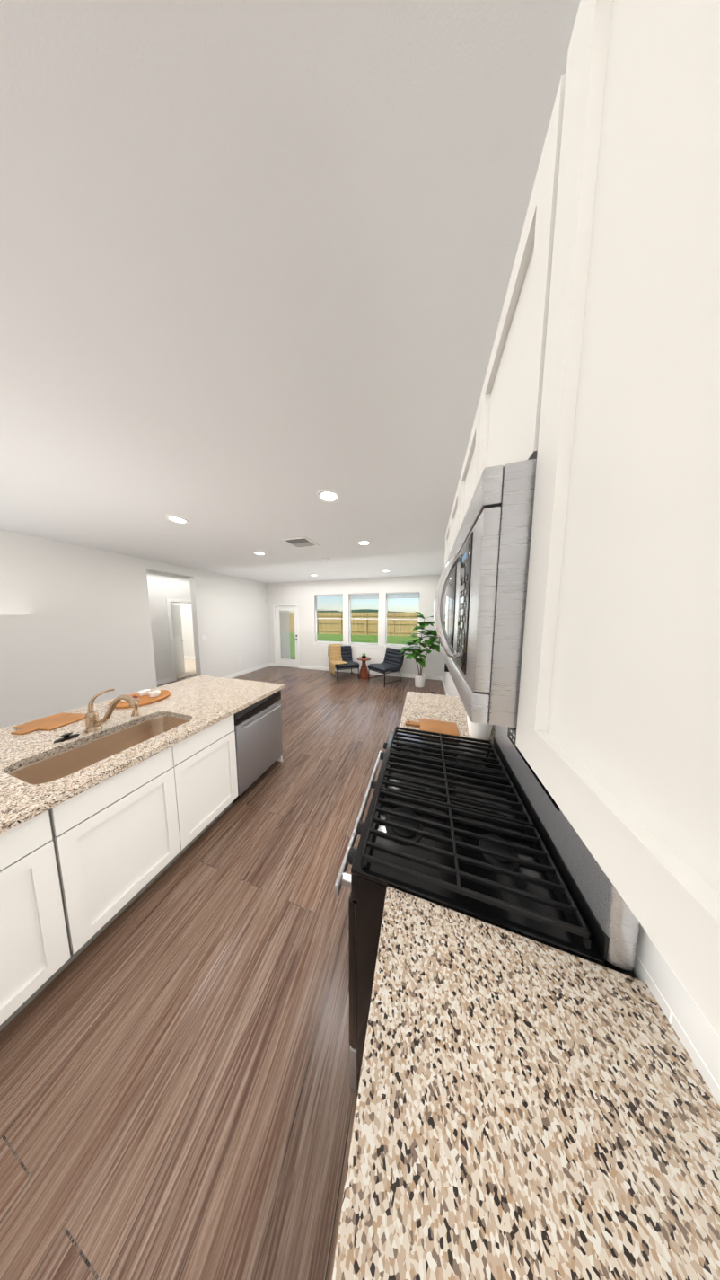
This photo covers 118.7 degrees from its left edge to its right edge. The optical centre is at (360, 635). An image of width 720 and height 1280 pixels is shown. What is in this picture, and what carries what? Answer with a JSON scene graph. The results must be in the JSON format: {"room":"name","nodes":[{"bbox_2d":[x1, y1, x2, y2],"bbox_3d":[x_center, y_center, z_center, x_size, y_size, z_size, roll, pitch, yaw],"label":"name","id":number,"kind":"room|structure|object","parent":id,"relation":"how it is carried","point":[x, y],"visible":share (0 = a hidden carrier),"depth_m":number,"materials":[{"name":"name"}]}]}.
{"room":"kitchen","nodes":[
{"label":"kitchen","id":0,"kind":"room"},
{"bbox_2d":[0,529,269,728],"bbox_3d":[-4.326,0.032,3.110,0.150,2.725,8.350,2,6,17],"label":"wall","id":1,"kind":"structure","parent":0,"point":[75,629],"depth_m":3.31,"materials":[{"name":"white paint"}]},
{"bbox_2d":[146,570,191,681],"bbox_3d":[-4.724,-0.237,5.915,0.150,2.725,3.190,2,6,17],"label":"wall","id":2,"kind":"structure","parent":0,"point":[163,587],"depth_m":5.23,"materials":[{"name":"white paint"}]},
{"bbox_2d":[170,603,185,676],"bbox_3d":[-5.098,0.122,5.908,0.146,1.990,0.780,-2,6,-21],"label":"door leaf","id":3,"kind":"structure","parent":2,"relation":"in","point":[178,639],"depth_m":5.98,"materials":[{"name":"white"}]},
{"bbox_2d":[176,658,196,678],"bbox_3d":[-6.689,1.087,6.636,3.950,0.064,3.500,2,6,17],"label":"floor","id":4,"kind":"structure","parent":0,"point":[189,666],"depth_m":6.86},
{"bbox_2d":[0,665,445,1279],"bbox_3d":[-2.225,1.484,2.606,6.950,0.060,8.650,2,6,17],"label":"floor","id":5,"kind":"structure","parent":0,"point":[178,1097],"depth_m":0.83,"materials":[{"name":"wood"}]},
{"bbox_2d":[0,797,99,1031],"bbox_3d":[-1.858,1.178,0.901,0.950,0.876,0.546,2,6,17],"label":"base cabinet","id":6,"kind":"object","parent":5,"relation":"on","point":[48,917],"depth_m":0.91,"materials":[{"name":"white wood"}]},
{"bbox_2d":[0,675,284,833],"bbox_3d":[-1.887,0.685,1.240,1.280,0.040,2.890,2,6,17],"label":"countertop","id":7,"kind":"structure","parent":6,"relation":"on","point":[205,700],"depth_m":1.37,"materials":[{"name":"beige stone"}]},
{"bbox_2d":[10,713,85,734],"bbox_3d":[-2.238,0.630,1.537,0.300,0.012,0.280,1,5,5],"label":"cutting board","id":8,"kind":"object","parent":7,"relation":"on","point":[54,721],"visible":0.9,"depth_m":1.53,"materials":[{"name":"brown wood"}]},
{"bbox_2d":[53,732,79,742],"bbox_3d":[-1.866,0.640,1.356,0.066,0.027,0.099,2,6,17],"label":"cover","id":9,"kind":"object","parent":7,"relation":"on","point":[66,737],"visible":1,"depth_m":1.35,"materials":[{"name":"brown metal"}]},
{"bbox_2d":[3,711,208,826],"bbox_3d":[-1.555,0.801,1.381,0.480,0.240,0.770,2,6,17],"label":"sink","id":10,"kind":"object","parent":7,"relation":"in","point":[40,772],"depth_m":1.31,"materials":[{"name":"metal"}]},
{"bbox_2d":[83,688,138,732],"bbox_3d":[-1.721,0.511,1.491,0.302,0.260,0.121,-1,6,-13],"label":"faucet","id":11,"kind":"object","parent":7,"relation":"on","point":[93,722],"visible":1,"depth_m":1.46,"materials":[{"name":"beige metal"}]},
{"bbox_2d":[131,697,141,716],"bbox_3d":[-1.755,0.554,1.665,0.061,0.141,0.054,2,6,17],"label":"sprayer","id":12,"kind":"object","parent":7,"relation":"on","point":[136,711],"visible":0.79,"depth_m":1.66,"materials":[{"name":"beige metal"}]},
{"bbox_2d":[108,688,170,708],"bbox_3d":[-2.025,0.559,1.979,0.400,0.068,0.400,2,6,17],"label":"serving board","id":13,"kind":"object","parent":7,"relation":"on","point":[146,696],"visible":0.77,"depth_m":1.98,"materials":[{"name":"brown wood"}]},
{"bbox_2d":[161,711,240,794],"bbox_3d":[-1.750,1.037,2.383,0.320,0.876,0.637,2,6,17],"label":"base cabinet","id":14,"kind":"object","parent":5,"relation":"on","point":[224,737],"depth_m":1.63,"materials":[{"name":"white wood"}]},
{"bbox_2d":[229,688,283,804],"bbox_3d":[-1.008,1.064,2.153,0.156,0.868,0.600,2,6,17],"label":"dishwasher","id":15,"kind":"object","parent":5,"relation":"on","point":[257,726],"depth_m":2.06,"materials":[{"name":"silver metal"}]},
{"bbox_2d":[327,644,359,679],"bbox_3d":[-0.480,0.698,5.856,0.672,0.897,0.849,-2,6,-21],"label":"chair","id":16,"kind":"object","parent":5,"relation":"on","point":[339,656],"visible":1,"depth_m":5.92,"materials":[{"name":"yellow fabric"}]},
{"bbox_2d":[327,644,347,677],"bbox_3d":[-0.633,0.637,5.815,0.361,0.768,0.806,-2,6,-21],"label":"throw","id":17,"kind":"object","parent":16,"relation":"on","point":[335,651],"depth_m":5.90,"materials":[{"name":"yellow fabric"}]},
{"bbox_2d":[357,656,370,679],"bbox_3d":[0.107,0.879,5.810,0.374,0.545,0.374,2,6,17],"label":"wood side table","id":18,"kind":"object","parent":5,"relation":"on","point":[364,674],"visible":0.94,"depth_m":5.73,"materials":[{"name":"brown wood"}]},
{"bbox_2d":[367,647,405,687],"bbox_3d":[0.673,0.773,5.464,0.751,0.826,0.600,-4,7,-38],"label":"chair","id":19,"kind":"object","parent":5,"relation":"on","point":[392,662],"visible":0.98,"depth_m":5.41,"materials":[{"name":"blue leather"}]},
{"bbox_2d":[400,611,440,687],"bbox_3d":[1.437,0.321,5.076,0.983,1.803,0.624,2,6,17],"label":"plant","id":20,"kind":"object","parent":5,"relation":"on","point":[419,679],"visible":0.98,"depth_m":5.02,"materials":[{"name":"green plant"}]},
{"bbox_2d":[335,725,640,1098],"bbox_3d":[0.378,0.993,1.003,0.741,1.235,0.840,2,6,17],"label":"range","id":21,"kind":"object","parent":5,"relation":"on","point":[482,832],"visible":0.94,"depth_m":0.69,"materials":[{"name":"black metal"}]},
{"bbox_2d":[331,691,719,1279],"bbox_3d":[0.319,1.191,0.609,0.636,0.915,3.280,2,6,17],"label":"countertop","id":22,"kind":"structure","parent":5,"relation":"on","point":[527,1108],"depth_m":0.33,"materials":[{"name":"beige stone"}]},
{"bbox_2d":[405,717,459,736],"bbox_3d":[0.498,0.636,1.499,0.350,0.020,0.180,2,6,17],"label":"cutting board","id":23,"kind":"object","parent":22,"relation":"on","point":[441,727],"visible":0.79,"depth_m":1.48,"materials":[{"name":"brown wood"}]},
{"bbox_2d":[466,712,493,740],"bbox_3d":[0.779,0.500,1.378,0.217,0.315,0.228,2,6,17],"label":"bowl","id":24,"kind":"object","parent":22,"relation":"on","point":[480,731],"visible":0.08,"depth_m":1.34,"materials":[{"name":"white ceramic"}]},
{"bbox_2d":[0,0,581,583],"bbox_3d":[-4.108,-1.367,2.911,10.900,0.100,8.650,2,6,17],"label":"ceiling","id":25,"kind":"structure","parent":0,"point":[257,259],"depth_m":0.62,"materials":[{"name":"white paint"}]},
{"bbox_2d":[165,514,189,524],"bbox_3d":[-1.962,-1.247,2.293,0.200,0.012,0.200,2,6,17],"label":"recessed light","id":26,"kind":"object","parent":25,"relation":"in","point":[177,519],"visible":0.98,"depth_m":2.29,"materials":[{"name":"white plastic"}]},
{"bbox_2d":[253,551,265,555],"bbox_3d":[-1.665,-1.365,3.535,0.200,0.012,0.200,2,6,17],"label":"recessed light","id":27,"kind":"object","parent":25,"relation":"in","point":[260,552],"visible":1,"depth_m":3.52,"materials":[{"name":"white plastic"}]},
{"bbox_2d":[281,536,318,547],"bbox_3d":[-0.838,-1.313,3.014,0.380,0.013,0.380,2,6,17],"label":"ceiling vent","id":28,"kind":"object","parent":25,"relation":"in","point":[303,542],"visible":1,"depth_m":2.99,"materials":[{"name":"white metal"}]},
{"bbox_2d":[317,488,340,503],"bbox_3d":[-0.272,-1.199,1.833,0.200,0.012,0.200,2,6,17],"label":"recessed light","id":29,"kind":"object","parent":25,"relation":"in","point":[329,495],"visible":1,"depth_m":1.82,"materials":[{"name":"white plastic"}]},
{"bbox_2d":[357,539,370,545],"bbox_3d":[0.057,-1.311,3.014,0.200,0.012,0.200,2,6,17],"label":"recessed light","id":30,"kind":"object","parent":25,"relation":"in","point":[364,542],"visible":1,"depth_m":3.00,"materials":[{"name":"white plastic"}]},
{"bbox_2d":[170,574,443,676],"bbox_3d":[-2.946,-0.347,7.115,10.750,2.725,0.150,2,6,17],"label":"wall","id":31,"kind":"structure","parent":0,"point":[302,595],"depth_m":6.25,"materials":[{"name":"white paint"}]},
{"bbox_2d":[273,604,300,668],"bbox_3d":[-2.365,0.013,6.956,0.915,2.040,0.159,2,6,17],"label":"door","id":32,"kind":"structure","parent":31,"relation":"attached to","point":[287,661],"depth_m":6.97,"materials":[{"name":"white"}]},
{"bbox_2d":[156,598,448,695],"bbox_3d":[-4.112,0.350,3.075,10.600,2.100,8.350,2,6,17],"label":"baseboard","id":33,"kind":"structure","parent":31,"relation":"attached to","point":[172,654],"depth_m":5.70,"materials":[{"name":"white"}]},
{"bbox_2d":[315,593,343,622],"bbox_3d":[-0.928,-0.819,6.410,0.886,0.825,0.052,2,6,17],"label":"window blinds","id":34,"kind":"object","parent":31,"relation":"attached to","point":[336,604],"depth_m":6.32,"materials":[{"name":"white plastic"}]},
{"bbox_2d":[349,592,379,622],"bbox_3d":[0.113,-0.793,6.095,0.847,0.812,0.052,2,6,17],"label":"window blinds","id":35,"kind":"object","parent":31,"relation":"attached to","point":[371,594],"depth_m":6.07,"materials":[{"name":"white plastic"}]},
{"bbox_2d":[313,591,420,648],"bbox_3d":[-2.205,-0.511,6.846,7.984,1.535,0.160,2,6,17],"label":"window","id":36,"kind":"structure","parent":31,"relation":"attached to","point":[359,644],"depth_m":6.17,"materials":[{"name":"white"}]},
{"bbox_2d":[386,591,419,600],"bbox_3d":[1.145,-1.073,5.753,0.859,0.186,0.052,2,6,17],"label":"window blinds","id":37,"kind":"object","parent":31,"relation":"attached to","point":[405,593],"depth_m":5.73,"materials":[{"name":"white plastic"}]},
{"bbox_2d":[442,659,639,979],"bbox_3d":[1.031,0.199,1.489,0.150,2.725,8.650,2,6,17],"label":"wall","id":38,"kind":"structure","parent":0,"point":[451,688],"depth_m":3.99,"materials":[{"name":"white paint"}]},
{"bbox_2d":[444,663,449,694],"bbox_3d":[1.645,0.922,4.130,0.160,0.784,0.133,2,6,17],"label":"outlet","id":39,"kind":"object","parent":38,"relation":"attached to","point":[445,668],"visible":0.46,"depth_m":4.09,"materials":[{"name":"white plastic"}]},
{"bbox_2d":[444,484,459,565],"bbox_3d":[0.812,-0.403,1.539,0.326,0.967,0.853,2,6,17],"label":"upper cabinet","id":40,"kind":"object","parent":38,"relation":"attached to","point":[450,535],"depth_m":1.52,"materials":[{"name":"white wood"}]},
{"bbox_2d":[455,114,552,538],"bbox_3d":[0.559,-0.564,0.685,0.326,0.485,0.886,2,6,17],"label":"upper cabinet","id":41,"kind":"object","parent":38,"relation":"attached to","point":[501,428],"depth_m":0.47,"materials":[{"name":"white wood"}]},
{"bbox_2d":[433,458,537,728],"bbox_3d":[0.494,-0.091,0.749,0.459,0.454,0.880,2,6,17],"label":"over-the-range microwave","id":42,"kind":"object","parent":41,"relation":"attached to","point":[480,604],"visible":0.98,"depth_m":0.38,"materials":[{"name":"silver metal"}]},
{"bbox_2d":[493,724,719,1105],"bbox_3d":[0.618,0.448,0.426,0.008,0.630,3.240,2,6,17],"label":"tile backsplash","id":43,"kind":"structure","parent":38,"relation":"attached to","point":[696,1033],"depth_m":0.40,"materials":[{"name":"white tile"}]},
{"bbox_2d":[515,0,719,1037],"bbox_3d":[0.365,-0.264,0.075,0.326,0.967,0.435,2,6,17],"label":"upper cabinet","id":44,"kind":"object","parent":38,"relation":"attached to","point":[601,395],"depth_m":0.18,"materials":[{"name":"white wood"}]},
{"label":"outside","id":45,"kind":"structure","parent":0,"visible":0},
{"bbox_2d":[281,632,417,659],"bbox_3d":[5.363,-1.830,37.965,80.000,0.090,63.680,2,6,17],"label":"lawn","id":46,"kind":"structure","parent":45,"point":[366,639],"depth_m":15.58,"materials":[{"name":"green plant"}]},
{"bbox_2d":[280,612,418,635],"bbox_3d":[0.562,-1.043,18.723,72.090,1.980,0.110,2,6,17],"label":"fence","id":47,"kind":"object","parent":46,"relation":"on","point":[407,631],"depth_m":18.76,"materials":[{"name":"brown wood"}]},
{"bbox_2d":[317,609,405,612],"bbox_3d":[7.026,-3.938,43.278,121.122,3.094,15.616,2,6,17],"label":"trees","id":48,"kind":"object","parent":46,"relation":"on","point":[365,610],"depth_m":39.67,"materials":[{"name":"green plant"}]}
]}

